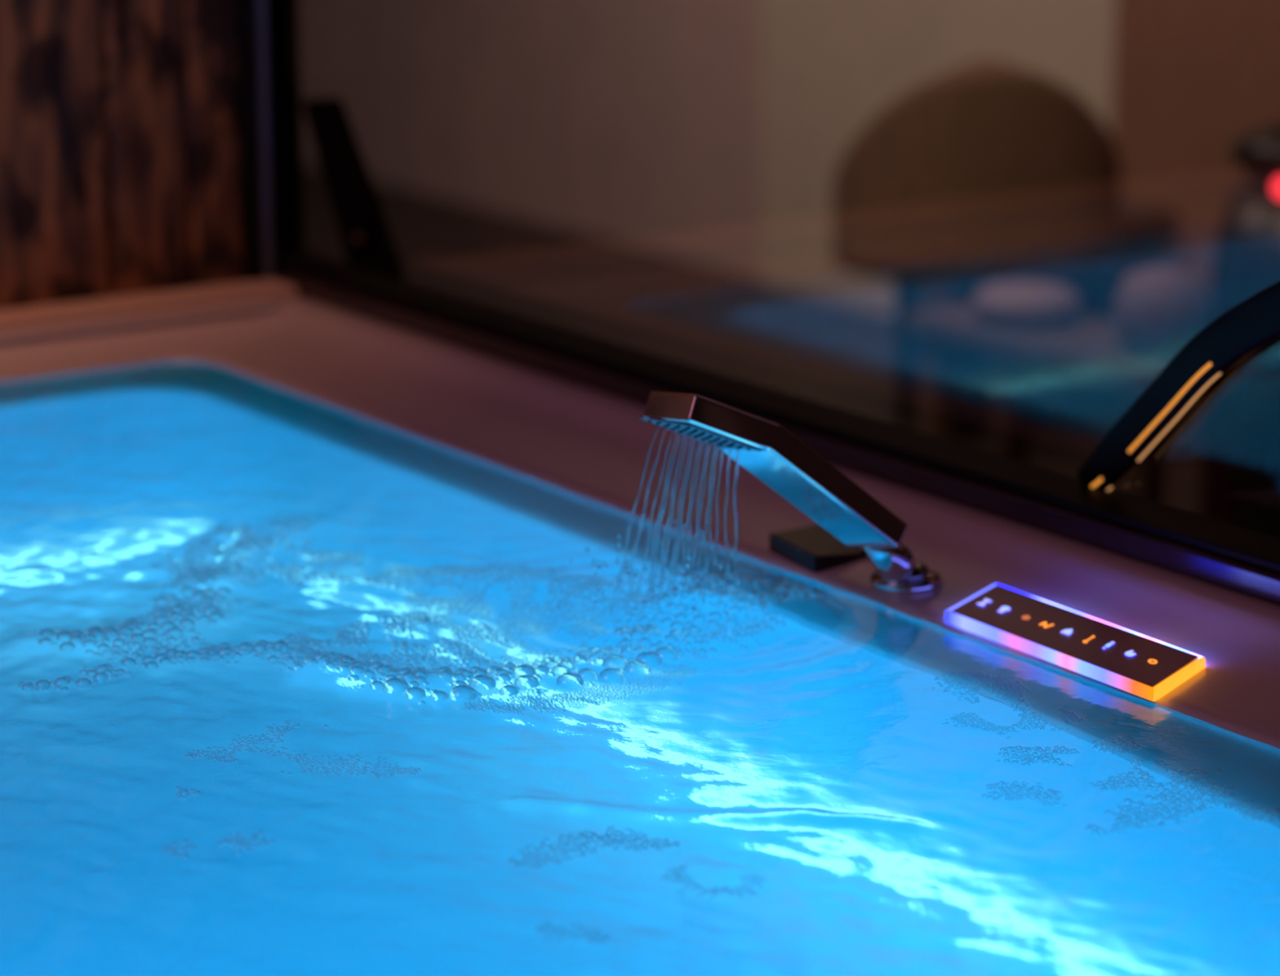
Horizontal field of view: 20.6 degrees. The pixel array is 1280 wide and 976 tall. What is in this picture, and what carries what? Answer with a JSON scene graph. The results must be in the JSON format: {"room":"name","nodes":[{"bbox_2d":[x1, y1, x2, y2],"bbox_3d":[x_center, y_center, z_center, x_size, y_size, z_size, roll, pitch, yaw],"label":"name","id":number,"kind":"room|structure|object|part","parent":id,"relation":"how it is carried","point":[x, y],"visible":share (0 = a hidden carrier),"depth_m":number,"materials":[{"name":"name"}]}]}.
{"room":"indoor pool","nodes":[
{"label":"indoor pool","id":0,"kind":"room"},
{"bbox_2d":[0,0,244,309],"bbox_3d":[-1.612,-1.104,2.609,2.901,2.224,0.043,-9,17,-33],"label":"wall","id":1,"kind":"structure","parent":0,"point":[121,166],"depth_m":3.54,"materials":[{"name":"brown wood"}]},
{"bbox_2d":[0,279,297,331],"bbox_3d":[-1.576,-0.011,2.849,2.928,0.013,0.060,-9,17,-33],"label":"ledge","id":2,"kind":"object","parent":1,"relation":"attached to","point":[63,313],"depth_m":3.55,"materials":[{"name":"beige wood"}]},
{"bbox_2d":[231,0,1279,606],"bbox_3d":[0.955,-0.847,1.601,0.159,2.240,5.020,-9,17,-33],"label":"window","id":3,"kind":"structure","parent":1,"relation":"in","point":[1222,554],"depth_m":3.14,"materials":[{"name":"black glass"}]},
{"bbox_3d":[-0.405,-1.265,3.422,0.026,2.180,0.049,-9,17,-33],"label":"corner post","id":4,"kind":"part","parent":3,"relation":"part of","materials":[{"name":"black metal"}]},
{"bbox_3d":[0.956,0.234,1.836,0.072,0.022,4.970,-9,17,-33],"label":"rail","id":5,"kind":"part","parent":3,"relation":"part of","materials":[{"name":"black"}]},
{"bbox_2d":[1076,280,1279,490],"bbox_3d":[0.590,-0.056,2.346,0.010,0.305,0.880,-9,17,-33],"label":"grab bar","id":6,"kind":"object","parent":3,"relation":"attached to","point":[1254,322],"visible":0.98,"depth_m":2.62,"materials":[{"name":"black metal"}]},
{"bbox_2d":[298,0,763,277],"bbox_3d":[1.833,-1.315,4.713,0.150,2.900,12.000,-9,17,-33],"label":"wall","id":7,"kind":"structure","parent":0,"point":[637,123],"depth_m":7.69,"materials":[{"name":"brown paint"}]},
{"bbox_2d":[760,0,1115,318],"bbox_3d":[0.559,-1.329,6.442,0.049,2.100,1.065,-9,17,-33],"label":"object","id":8,"kind":"structure","parent":7,"relation":"in","point":[829,67],"depth_m":6.78,"materials":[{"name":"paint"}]},
{"bbox_2d":[1111,0,1279,402],"bbox_3d":[1.862,-1.258,4.482,0.070,2.900,3.575,-9,17,-33],"label":"wall","id":9,"kind":"structure","parent":7,"relation":"attached to","point":[1191,77],"depth_m":5.97,"materials":[{"name":"brown paint"}]},
{"bbox_2d":[3,162,1204,514],"bbox_3d":[-0.251,0.463,3.682,9.500,0.060,12.000,-9,17,-33],"label":"floor","id":10,"kind":"structure","parent":0,"point":[727,322],"depth_m":6.81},
{"bbox_2d":[302,97,405,281],"bbox_3d":[-0.241,-0.004,3.787,0.033,0.796,0.440,-9,17,-33],"label":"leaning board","id":11,"kind":"object","parent":10,"relation":"on","point":[367,241],"visible":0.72,"depth_m":3.81,"materials":[{"name":"black wood"}]},
{"bbox_2d":[0,296,1279,748],"bbox_3d":[-0.441,0.478,2.184,1.950,0.628,2.660,-9,17,-33],"label":"hot tub","id":12,"kind":"object","parent":10,"relation":"on","point":[594,446],"depth_m":2.96,"materials":[{"name":"white plastic"}]},
{"bbox_2d":[0,361,1279,975],"bbox_3d":[-0.475,0.198,2.085,1.650,0.026,2.320,-9,17,-33],"label":"water","id":13,"kind":"object","parent":12,"relation":"in","point":[817,761],"visible":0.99,"depth_m":2.20,"materials":[{"name":"blue liquid"}]},
{"bbox_2d":[36,517,315,662],"bbox_3d":[-0.329,0.070,2.622,0.119,0.011,0.390,3,14,13],"label":"foam","id":14,"kind":"object","parent":13,"relation":"on","point":[184,610],"visible":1,"depth_m":2.56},
{"bbox_2d":[175,786,200,799],"bbox_3d":[-0.278,0.187,2.166,0.016,0.002,0.022,-2,14,-6],"label":"foam","id":15,"kind":"object","parent":13,"relation":"on","point":[182,791],"visible":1,"depth_m":2.16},
{"bbox_2d":[162,831,275,858],"bbox_3d":[-0.249,0.210,2.073,0.066,0.004,0.038,-5,15,-19],"label":"foam","id":16,"kind":"object","parent":13,"relation":"on","point":[239,842],"visible":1,"depth_m":2.07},
{"bbox_2d":[17,613,430,691],"bbox_3d":[-0.262,0.118,2.421,0.316,0.015,0.137,-9,17,-33],"label":"foam","id":17,"kind":"object","parent":13,"relation":"on","point":[101,673],"visible":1,"depth_m":2.44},
{"bbox_2d":[210,535,364,587],"bbox_3d":[-0.270,0.055,2.695,0.116,0.008,0.136,0,14,-1],"label":"foam","id":18,"kind":"object","parent":13,"relation":"on","point":[324,557],"visible":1,"depth_m":2.68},
{"bbox_2d":[184,720,421,777],"bbox_3d":[-0.218,0.172,2.228,0.110,0.004,0.143,-9,17,-33],"label":"foam","id":19,"kind":"object","parent":13,"relation":"on","point":[193,756],"visible":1,"depth_m":2.23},
{"bbox_2d":[355,564,674,670],"bbox_3d":[-0.089,0.084,2.545,0.227,0.022,0.282,-1,14,-2],"label":"foam","id":20,"kind":"object","parent":13,"relation":"on","point":[537,575],"visible":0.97,"depth_m":2.55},
{"bbox_2d":[331,585,808,715],"bbox_3d":[-0.018,0.109,2.434,0.371,0.026,0.156,-9,17,-33],"label":"foam","id":21,"kind":"object","parent":13,"relation":"on","point":[616,666],"visible":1,"depth_m":2.40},
{"bbox_2d":[507,826,679,869],"bbox_3d":[-0.032,0.210,2.074,0.106,0.004,0.051,-6,15,-23],"label":"foam","id":22,"kind":"object","parent":13,"relation":"on","point":[644,846],"visible":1,"depth_m":2.07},
{"bbox_2d":[536,865,765,945],"bbox_3d":[0.008,0.235,1.970,0.065,0.004,0.150,11,17,37],"label":"foam","id":23,"kind":"object","parent":13,"relation":"on","point":[675,874],"visible":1,"depth_m":1.99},
{"bbox_2d":[695,571,827,605],"bbox_3d":[0.086,0.070,2.585,0.108,0.025,0.105,2,14,9],"label":"foam","id":24,"kind":"object","parent":13,"relation":"on","point":[788,584],"visible":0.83,"depth_m":2.57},
{"bbox_2d":[932,671,1084,739],"bbox_3d":[0.229,0.143,2.342,0.093,0.002,0.146,-6,15,-22],"label":"foam","id":25,"kind":"object","parent":13,"relation":"on","point":[962,678],"visible":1,"depth_m":2.35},
{"bbox_2d":[981,746,1079,807],"bbox_3d":[0.245,0.178,2.198,0.052,0.003,0.117,3,14,11],"label":"foam","id":26,"kind":"object","parent":13,"relation":"on","point":[1023,753],"visible":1,"depth_m":2.18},
{"bbox_2d":[1082,737,1236,835],"bbox_3d":[0.323,0.185,2.174,0.092,0.003,0.189,2,14,9],"label":"foam","id":27,"kind":"object","parent":13,"relation":"on","point":[1134,783],"visible":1,"depth_m":2.16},
{"bbox_2d":[1224,799,1279,822],"bbox_3d":[0.374,0.196,2.127,0.031,0.002,0.043,-9,17,-33],"label":"foam","id":28,"kind":"object","parent":13,"relation":"on","point":[1254,810],"visible":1,"depth_m":2.13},
{"bbox_2d":[638,391,941,595],"bbox_3d":[0.122,0.003,2.533,0.249,0.177,0.084,-9,17,-33],"label":"spout","id":29,"kind":"object","parent":12,"relation":"attached to","point":[769,451],"visible":0.98,"depth_m":2.51,"materials":[{"name":"silver metal"}]},
{"bbox_2d":[556,424,799,621],"bbox_3d":[0.030,0.015,2.532,0.122,0.149,0.157,11,18,39],"label":"water","id":30,"kind":"object","parent":29,"relation":"attached to","point":[672,586],"visible":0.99,"depth_m":2.51,"materials":[{"name":"liquid"}]},
{"bbox_3d":[0.042,-0.038,2.474,0.064,0.028,0.059,-9,17,-33],"label":"nozzle plate","id":31,"kind":"part","parent":29,"relation":"part of","materials":[{"name":"grey plastic"}]},
{"bbox_3d":[0.098,-0.012,2.513,0.187,0.139,0.065,-7,15,-26],"label":"arm","id":32,"kind":"part","parent":29,"relation":"part of","materials":[{"name":"silver metal"}]},
{"bbox_3d":[0.144,0.045,2.699,0.081,0.014,0.082,-9,17,-33],"label":"diverter knob","id":33,"kind":"part","parent":12,"relation":"part of","materials":[{"name":"black metal"}]},
{"bbox_3d":[0.180,0.048,2.689,0.025,0.006,0.004,7,15,26],"label":"lever","id":34,"kind":"part","parent":12,"relation":"part of","materials":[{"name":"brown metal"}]},
{"bbox_2d":[944,583,1205,701],"bbox_3d":[0.302,0.106,2.462,0.087,0.011,0.265,-9,17,-33],"label":"control panel","id":35,"kind":"object","parent":12,"relation":"on","point":[1133,663],"visible":1,"depth_m":2.44,"materials":[{"name":"grey"}]},
{"bbox_3d":[0.302,0.110,2.464,0.074,0.003,0.260,-9,16,-32],"label":"plate","id":36,"kind":"part","parent":35,"relation":"part of","materials":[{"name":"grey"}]},
{"bbox_2d":[831,58,1120,443],"bbox_3d":[0.554,-0.400,5.743,0.470,0.631,0.394,-1,14,-5],"label":"armchair","id":37,"kind":"object","parent":10,"relation":"on","point":[981,173],"visible":0.97,"depth_m":5.56,"materials":[{"name":"brown fabric"}]},
{"bbox_3d":[0.442,-0.234,5.843,0.043,0.260,0.044,-9,17,-33],"label":"leg","id":38,"kind":"part","parent":37,"relation":"part of","materials":[{"name":"black plastic"}]},
{"bbox_3d":[0.530,-0.203,5.719,0.043,0.260,0.044,-9,17,-33],"label":"leg","id":39,"kind":"part","parent":37,"relation":"part of","materials":[{"name":"black plastic"}]},
{"bbox_3d":[0.550,-0.529,5.680,0.469,0.351,0.334,0,14,0],"label":"backrest","id":40,"kind":"part","parent":37,"relation":"part of","materials":[{"name":"brown fabric"}]},
{"bbox_3d":[0.571,-0.255,5.929,0.043,0.260,0.044,-9,17,-33],"label":"leg","id":41,"kind":"part","parent":37,"relation":"part of","materials":[{"name":"plastic"}]},
{"bbox_3d":[0.659,-0.225,5.804,0.043,0.260,0.044,-9,17,-33],"label":"leg","id":42,"kind":"part","parent":37,"relation":"part of","materials":[{"name":"plastic"}]},
{"bbox_2d":[917,197,1177,400],"bbox_3d":[0.688,-0.359,6.213,0.230,0.325,0.520,-9,17,-33],"label":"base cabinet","id":43,"kind":"object","parent":10,"relation":"on","point":[1140,223],"visible":0.23,"depth_m":6.01,"materials":[{"name":"black wood"}]},
{"bbox_3d":[0.796,-0.183,6.095,0.150,0.040,0.040,-9,17,-33],"label":"leg","id":44,"kind":"part","parent":43,"relation":"part of","materials":[{"name":"plastic"}]},
{"bbox_2d":[906,302,1260,525],"bbox_3d":[0.607,-0.048,4.909,0.200,0.345,0.520,-9,17,-33],"label":"bench","id":45,"kind":"object","parent":10,"relation":"on","point":[1082,347],"visible":0.38,"depth_m":4.81,"materials":[{"name":"brown wood"}]},
{"bbox_3d":[0.424,-0.065,5.051,0.040,0.310,0.040,-9,17,-33],"label":"leg","id":46,"kind":"part","parent":45,"relation":"part of","materials":[{"name":"brown"}]},
{"bbox_3d":[0.540,-0.084,5.128,0.040,0.310,0.040,-9,17,-33],"label":"leg","id":47,"kind":"part","parent":45,"relation":"part of","materials":[{"name":"brown"}]},
{"bbox_2d":[972,280,1081,327],"bbox_3d":[0.544,-0.261,4.950,0.153,0.050,0.153,-9,17,-33],"label":"cushion","id":48,"kind":"object","parent":45,"relation":"on","point":[1020,304],"visible":1,"depth_m":4.90,"materials":[{"name":"grey fabric"}]},
{"bbox_3d":[0.673,0.022,4.699,0.040,0.310,0.040,-9,17,-33],"label":"leg","id":49,"kind":"part","parent":45,"relation":"part of","materials":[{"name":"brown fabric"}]},
{"bbox_2d":[1114,266,1213,359],"bbox_3d":[0.703,-0.238,4.718,0.133,0.115,0.133,-9,17,-33],"label":"cushion","id":50,"kind":"object","parent":45,"relation":"on","point":[1158,310],"visible":0.88,"depth_m":4.67,"materials":[{"name":"grey fabric"}]},
{"bbox_3d":[0.788,0.003,4.776,0.040,0.310,0.040,-9,17,-33],"label":"leg","id":51,"kind":"part","parent":45,"relation":"part of","materials":[{"name":"brown"}]},
{"bbox_2d":[1198,122,1279,537],"bbox_3d":[0.953,-0.231,5.109,0.260,0.605,0.260,-9,17,-33],"label":"appliance","id":52,"kind":"object","parent":10,"relation":"on","point":[1246,260],"visible":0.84,"depth_m":5.02,"materials":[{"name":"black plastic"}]},
{"bbox_3d":[0.953,-0.491,5.045,0.210,0.070,0.210,-9,17,-33],"label":"lid","id":53,"kind":"part","parent":52,"relation":"part of","materials":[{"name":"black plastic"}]},
{"bbox_2d":[1274,179,1279,196],"bbox_3d":[0.911,-0.425,4.978,0.028,0.028,0.012,6,15,24],"label":"indicator light","id":54,"kind":"object","parent":52,"relation":"on","point":[1277,182],"depth_m":4.98,"materials":[{"name":"red"}]}
]}

